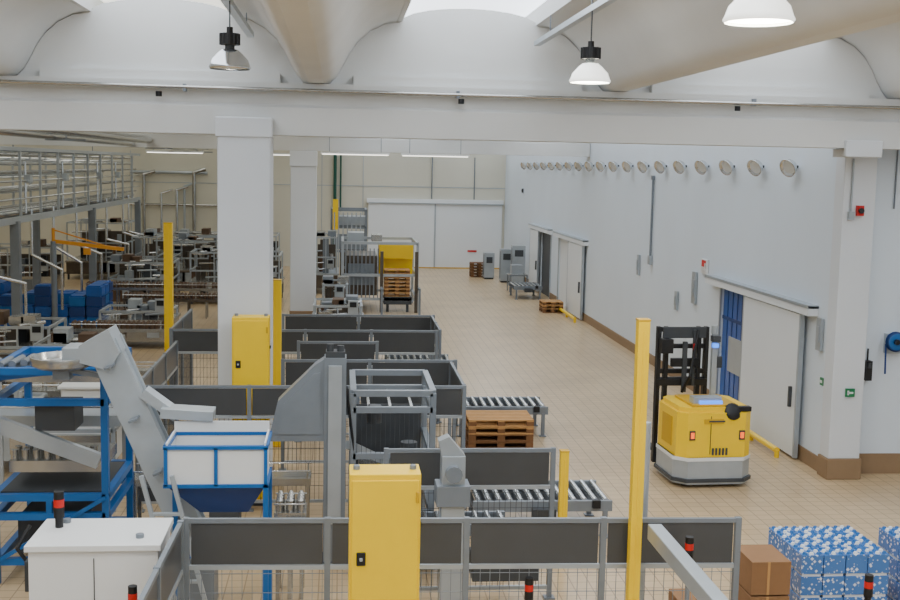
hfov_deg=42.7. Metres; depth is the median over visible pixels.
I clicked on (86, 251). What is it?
crane
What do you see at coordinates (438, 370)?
fence
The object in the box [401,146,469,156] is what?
fluorescent light fixture
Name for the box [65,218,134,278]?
machine
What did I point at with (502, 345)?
floor
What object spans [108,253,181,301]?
machine
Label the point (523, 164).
spot lamp
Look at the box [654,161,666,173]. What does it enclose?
spot lamp
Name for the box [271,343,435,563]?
machine
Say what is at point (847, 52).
vault
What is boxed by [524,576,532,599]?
light pole
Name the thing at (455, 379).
fence
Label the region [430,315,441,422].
fence
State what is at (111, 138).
duct
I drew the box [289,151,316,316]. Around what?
concrete column
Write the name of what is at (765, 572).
cartons
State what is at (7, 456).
unit
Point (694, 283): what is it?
switch box
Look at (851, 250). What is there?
wall pillar
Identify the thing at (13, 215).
walkway
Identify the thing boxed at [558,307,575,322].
guard rail
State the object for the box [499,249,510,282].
cabinet
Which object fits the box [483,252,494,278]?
cabinet
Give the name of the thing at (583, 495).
conveyor
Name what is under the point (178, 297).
conveyor
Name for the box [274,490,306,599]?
conveyor
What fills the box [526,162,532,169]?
spot lamp
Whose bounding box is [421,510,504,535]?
conveyor
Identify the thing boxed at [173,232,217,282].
machine
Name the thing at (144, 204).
pipes
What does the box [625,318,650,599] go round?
post
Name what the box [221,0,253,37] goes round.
cable tray
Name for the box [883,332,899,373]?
hose reel
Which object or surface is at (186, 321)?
fence
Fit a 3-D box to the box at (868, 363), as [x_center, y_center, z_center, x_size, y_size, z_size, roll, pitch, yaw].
[7.637,1.179,21.009,0.120,0.580,0.165,1,7,-5]
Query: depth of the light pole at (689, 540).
11.46 m
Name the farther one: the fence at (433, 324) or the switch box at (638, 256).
the switch box at (638, 256)
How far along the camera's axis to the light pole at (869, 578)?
11.31 m
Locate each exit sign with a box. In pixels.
[820,377,823,385]
[845,388,854,396]
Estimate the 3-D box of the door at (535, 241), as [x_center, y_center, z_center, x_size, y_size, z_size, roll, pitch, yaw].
[3.988,-1.802,51.090,0.310,2.960,5.100,1,7,-5]
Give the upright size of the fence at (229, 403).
2.030 m
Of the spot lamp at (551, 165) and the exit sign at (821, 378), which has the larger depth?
the spot lamp at (551, 165)
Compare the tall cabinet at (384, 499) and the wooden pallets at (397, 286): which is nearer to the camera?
the tall cabinet at (384, 499)
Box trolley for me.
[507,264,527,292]
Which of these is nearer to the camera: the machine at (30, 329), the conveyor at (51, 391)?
the conveyor at (51, 391)
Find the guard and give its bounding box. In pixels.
[0,382,125,511]
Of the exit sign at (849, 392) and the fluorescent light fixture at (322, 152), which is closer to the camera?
the exit sign at (849, 392)
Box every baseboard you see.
[525,277,817,470]
[859,453,899,473]
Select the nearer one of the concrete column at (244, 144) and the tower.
the concrete column at (244, 144)
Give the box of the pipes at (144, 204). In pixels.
[130,155,475,243]
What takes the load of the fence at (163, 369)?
on the floor
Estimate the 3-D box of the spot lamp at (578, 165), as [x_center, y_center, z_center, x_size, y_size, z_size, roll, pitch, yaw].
[4.717,-4.924,42.372,0.353,0.351,0.300,5,8,32]
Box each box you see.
[636,255,640,274]
[674,291,678,309]
[691,271,697,303]
[700,258,708,273]
[815,318,823,350]
[864,348,872,380]
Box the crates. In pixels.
[0,279,112,329]
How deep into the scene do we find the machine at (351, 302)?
34.58 m
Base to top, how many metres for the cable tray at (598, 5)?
0.500 m
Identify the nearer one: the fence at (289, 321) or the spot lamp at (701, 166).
the fence at (289, 321)
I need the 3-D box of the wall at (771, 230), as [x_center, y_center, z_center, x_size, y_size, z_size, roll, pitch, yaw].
[5.130,-3.671,41.623,0.300,8.900,42.200,1,7,-5]
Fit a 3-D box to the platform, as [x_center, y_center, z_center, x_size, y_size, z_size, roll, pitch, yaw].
[-5.470,2.088,15.642,1.953,3.028,1.820,1,7,-5]
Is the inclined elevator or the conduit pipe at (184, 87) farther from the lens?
the conduit pipe at (184, 87)
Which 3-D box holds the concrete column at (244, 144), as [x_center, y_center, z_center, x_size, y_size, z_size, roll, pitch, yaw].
[-3.397,0.115,19.155,0.900,6.220,0.950,1,7,-5]
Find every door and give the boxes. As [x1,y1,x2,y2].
[367,198,503,268]
[528,223,552,296]
[553,231,588,319]
[705,274,818,457]
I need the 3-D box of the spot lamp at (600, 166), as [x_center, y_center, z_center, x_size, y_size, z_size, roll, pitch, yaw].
[5.061,-4.497,38.753,0.353,0.351,0.300,5,8,32]
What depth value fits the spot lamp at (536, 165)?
51.40 m
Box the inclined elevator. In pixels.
[29,325,217,599]
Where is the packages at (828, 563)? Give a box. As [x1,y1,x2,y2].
[768,525,889,599]
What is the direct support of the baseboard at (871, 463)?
attached to the wall at (880, 419)
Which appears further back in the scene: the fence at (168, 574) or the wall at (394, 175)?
the wall at (394, 175)
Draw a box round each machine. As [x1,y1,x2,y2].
[0,239,65,291]
[0,309,66,358]
[33,326,125,386]
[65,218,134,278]
[96,298,180,340]
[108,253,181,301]
[131,228,163,267]
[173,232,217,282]
[188,245,217,303]
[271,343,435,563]
[273,251,284,297]
[311,294,363,329]
[434,433,538,599]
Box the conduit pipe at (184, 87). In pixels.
[0,79,899,110]
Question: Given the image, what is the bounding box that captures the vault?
[0,0,899,156]
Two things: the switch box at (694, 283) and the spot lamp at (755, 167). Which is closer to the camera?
the spot lamp at (755, 167)
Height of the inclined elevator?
3.485 m
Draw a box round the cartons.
[668,544,790,599]
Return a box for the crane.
[50,228,123,329]
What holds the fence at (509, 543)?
on the floor
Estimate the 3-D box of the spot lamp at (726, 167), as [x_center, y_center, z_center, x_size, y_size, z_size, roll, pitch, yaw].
[6.263,-3.003,26.088,0.353,0.351,0.300,5,8,32]
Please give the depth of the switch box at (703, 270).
27.98 m
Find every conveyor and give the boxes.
[2,362,154,396]
[3,380,168,423]
[69,320,163,334]
[85,281,217,318]
[123,291,217,311]
[134,462,311,517]
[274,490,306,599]
[384,354,448,362]
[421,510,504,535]
[456,396,547,436]
[468,480,611,538]
[509,282,542,299]
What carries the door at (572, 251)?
in the wall at (771, 230)
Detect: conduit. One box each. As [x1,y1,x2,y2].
[647,176,654,264]
[847,159,854,219]
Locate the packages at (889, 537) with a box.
[878,526,899,599]
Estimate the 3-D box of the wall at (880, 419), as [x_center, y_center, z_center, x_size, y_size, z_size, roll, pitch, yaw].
[10.779,-1.194,21.262,7.100,8.900,0.300,1,7,-5]
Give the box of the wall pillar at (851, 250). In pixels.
[817,140,882,479]
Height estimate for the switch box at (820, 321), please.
0.600 m
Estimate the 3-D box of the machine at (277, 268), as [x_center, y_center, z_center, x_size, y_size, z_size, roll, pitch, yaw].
[-7.412,-1.019,45.913,1.500,2.144,2.680,1,7,-5]
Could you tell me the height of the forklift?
2.743 m
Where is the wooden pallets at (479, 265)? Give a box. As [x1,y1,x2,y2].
[469,262,482,276]
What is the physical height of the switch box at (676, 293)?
0.500 m
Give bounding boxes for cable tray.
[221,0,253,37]
[534,0,616,45]
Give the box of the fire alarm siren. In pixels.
[855,205,864,215]
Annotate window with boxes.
[101,0,227,10]
[405,0,545,16]
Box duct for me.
[0,130,212,165]
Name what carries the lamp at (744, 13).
hanging from the cable tray at (598, 5)
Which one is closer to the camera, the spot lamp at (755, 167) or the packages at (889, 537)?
the packages at (889, 537)
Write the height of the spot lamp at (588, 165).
0.351 m
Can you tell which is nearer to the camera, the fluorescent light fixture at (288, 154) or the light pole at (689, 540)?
the light pole at (689, 540)
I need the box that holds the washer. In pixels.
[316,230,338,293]
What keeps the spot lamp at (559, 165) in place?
attached to the wall at (771, 230)
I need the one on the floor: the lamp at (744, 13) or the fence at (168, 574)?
the fence at (168, 574)
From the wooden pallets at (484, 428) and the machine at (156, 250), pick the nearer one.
the wooden pallets at (484, 428)
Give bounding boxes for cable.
[893,150,898,208]
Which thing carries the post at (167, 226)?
on the floor
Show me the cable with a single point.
(897, 150)
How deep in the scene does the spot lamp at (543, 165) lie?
49.59 m
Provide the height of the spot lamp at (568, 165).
0.351 m
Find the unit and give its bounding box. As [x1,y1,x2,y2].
[3,391,47,460]
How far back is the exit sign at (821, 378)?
21.17 m
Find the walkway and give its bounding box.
[0,146,148,325]
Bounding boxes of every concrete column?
[215,116,273,486]
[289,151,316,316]
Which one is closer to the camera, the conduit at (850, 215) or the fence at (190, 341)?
the conduit at (850, 215)
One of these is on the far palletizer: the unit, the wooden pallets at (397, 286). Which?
the wooden pallets at (397, 286)
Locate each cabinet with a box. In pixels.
[15,490,173,599]
[57,382,121,458]
[232,313,270,505]
[348,464,420,599]
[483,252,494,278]
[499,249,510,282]
[511,245,525,281]
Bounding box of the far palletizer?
[341,231,420,314]
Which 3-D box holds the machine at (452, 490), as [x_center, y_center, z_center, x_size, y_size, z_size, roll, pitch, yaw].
[0.056,2.763,13.808,2.000,2.330,0.450,1,7,-5]
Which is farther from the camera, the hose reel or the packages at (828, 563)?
the hose reel
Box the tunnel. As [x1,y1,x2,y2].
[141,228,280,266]
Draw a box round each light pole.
[128,584,137,599]
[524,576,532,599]
[684,535,693,599]
[863,573,873,599]
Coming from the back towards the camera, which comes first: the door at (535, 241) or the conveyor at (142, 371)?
the door at (535, 241)
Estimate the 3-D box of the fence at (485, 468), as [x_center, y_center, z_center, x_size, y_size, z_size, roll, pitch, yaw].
[0.239,2.849,14.620,2.260,1.980,0.140,1,7,-5]
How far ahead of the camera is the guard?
18.00 m
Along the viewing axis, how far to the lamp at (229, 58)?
14.31 m
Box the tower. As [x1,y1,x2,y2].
[330,199,367,274]
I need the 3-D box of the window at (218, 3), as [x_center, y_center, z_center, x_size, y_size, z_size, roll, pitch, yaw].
[-5.373,-6.032,26.187,2.220,0.450,70.200,1,7,-5]
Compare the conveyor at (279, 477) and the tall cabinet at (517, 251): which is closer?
the conveyor at (279, 477)
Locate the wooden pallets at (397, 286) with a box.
[384,268,409,296]
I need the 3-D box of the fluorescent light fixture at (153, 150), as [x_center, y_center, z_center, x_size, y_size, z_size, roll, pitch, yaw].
[-11.645,-6.704,48.674,2.400,0.970,0.200,1,7,-5]
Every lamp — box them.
[209,1,250,70]
[520,162,526,169]
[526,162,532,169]
[533,162,539,169]
[540,162,547,169]
[547,162,555,169]
[556,162,563,170]
[564,162,573,170]
[569,11,610,83]
[574,162,583,170]
[584,161,593,170]
[596,161,605,171]
[608,161,618,171]
[622,161,633,172]
[637,161,648,172]
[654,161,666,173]
[673,160,686,173]
[694,160,709,174]
[719,160,734,174]
[722,0,795,26]
[747,159,763,175]
[779,159,798,176]
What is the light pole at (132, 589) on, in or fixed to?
on the floor
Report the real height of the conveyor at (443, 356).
0.543 m
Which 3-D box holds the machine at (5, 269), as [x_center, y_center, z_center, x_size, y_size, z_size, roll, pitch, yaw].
[-17.084,-1.316,46.224,2.700,2.275,2.180,1,7,-5]
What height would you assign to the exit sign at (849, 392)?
0.150 m
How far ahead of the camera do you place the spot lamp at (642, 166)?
33.32 m
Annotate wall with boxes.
[0,144,505,266]
[504,143,836,455]
[859,150,899,452]
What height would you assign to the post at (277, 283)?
3.270 m
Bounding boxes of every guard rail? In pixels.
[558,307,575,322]
[749,430,779,457]
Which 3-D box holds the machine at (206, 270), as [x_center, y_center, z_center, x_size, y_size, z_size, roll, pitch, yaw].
[-9.229,-1.062,45.483,2.000,2.256,2.180,1,7,-5]
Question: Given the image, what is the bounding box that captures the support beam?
[647,524,728,599]
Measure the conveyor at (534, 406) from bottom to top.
0.643 m
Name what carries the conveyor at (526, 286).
on the floor
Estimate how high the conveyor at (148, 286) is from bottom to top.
1.270 m
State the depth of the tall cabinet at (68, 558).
10.93 m
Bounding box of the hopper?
[163,421,271,599]
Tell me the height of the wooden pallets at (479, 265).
0.711 m
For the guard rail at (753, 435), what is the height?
0.197 m
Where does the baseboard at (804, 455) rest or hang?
attached to the wall at (771, 230)
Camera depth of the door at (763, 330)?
23.69 m
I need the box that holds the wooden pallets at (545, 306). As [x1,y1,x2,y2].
[539,299,562,312]
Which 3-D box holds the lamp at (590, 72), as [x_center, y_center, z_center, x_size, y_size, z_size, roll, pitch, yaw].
[1.797,-3.226,14.658,0.530,0.900,0.530,1,7,-5]
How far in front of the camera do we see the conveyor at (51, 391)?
22.54 m
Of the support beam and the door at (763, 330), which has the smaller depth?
the support beam
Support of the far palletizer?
on the floor
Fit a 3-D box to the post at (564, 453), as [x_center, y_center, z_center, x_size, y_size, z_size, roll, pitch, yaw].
[1.638,2.895,16.679,0.260,1.470,0.260,1,7,-5]
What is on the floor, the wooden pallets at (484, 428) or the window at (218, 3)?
the wooden pallets at (484, 428)
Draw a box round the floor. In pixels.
[0,264,899,599]
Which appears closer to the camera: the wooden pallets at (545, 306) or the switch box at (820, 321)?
the switch box at (820, 321)
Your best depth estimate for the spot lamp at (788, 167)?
22.46 m
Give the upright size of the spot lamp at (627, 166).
0.351 m
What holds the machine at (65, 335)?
on the floor
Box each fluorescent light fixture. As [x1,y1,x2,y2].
[146,149,203,153]
[273,153,289,155]
[321,137,389,155]
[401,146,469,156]
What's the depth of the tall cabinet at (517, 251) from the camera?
53.59 m
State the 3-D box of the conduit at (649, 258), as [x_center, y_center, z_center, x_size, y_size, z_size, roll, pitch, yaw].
[5.751,-2.279,32.844,0.085,2.535,0.200,1,7,-5]
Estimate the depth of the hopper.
13.28 m
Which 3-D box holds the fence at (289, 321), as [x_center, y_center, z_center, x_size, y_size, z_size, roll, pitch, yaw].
[-2.148,1.344,26.959,3.640,2.030,0.140,1,7,-5]
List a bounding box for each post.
[163,222,173,384]
[273,279,281,446]
[558,449,569,516]
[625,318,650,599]
[639,421,650,599]
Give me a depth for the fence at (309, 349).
22.76 m
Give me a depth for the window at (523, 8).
21.42 m
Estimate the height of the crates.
1.600 m
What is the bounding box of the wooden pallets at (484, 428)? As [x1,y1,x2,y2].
[465,410,533,447]
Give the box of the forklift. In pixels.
[650,325,751,484]
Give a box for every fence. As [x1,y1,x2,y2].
[135,341,177,508]
[137,385,466,512]
[138,520,184,599]
[169,309,192,422]
[169,328,438,423]
[183,516,741,599]
[279,359,456,469]
[282,314,434,384]
[294,340,378,441]
[384,447,555,599]
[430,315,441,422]
[448,361,465,447]
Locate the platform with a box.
[0,346,133,583]
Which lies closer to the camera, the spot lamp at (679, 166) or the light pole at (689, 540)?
the light pole at (689, 540)
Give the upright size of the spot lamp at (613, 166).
0.351 m
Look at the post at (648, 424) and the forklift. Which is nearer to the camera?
the post at (648, 424)
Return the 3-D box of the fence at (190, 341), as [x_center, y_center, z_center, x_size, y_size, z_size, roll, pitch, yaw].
[-3.073,1.625,24.376,5.710,2.030,0.140,1,7,-5]
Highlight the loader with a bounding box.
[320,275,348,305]
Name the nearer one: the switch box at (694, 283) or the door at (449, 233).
the switch box at (694, 283)
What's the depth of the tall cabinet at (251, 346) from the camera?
18.22 m
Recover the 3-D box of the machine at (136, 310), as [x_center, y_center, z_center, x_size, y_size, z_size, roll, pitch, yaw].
[-9.280,0.610,34.347,2.200,1.500,1.780,1,7,-5]

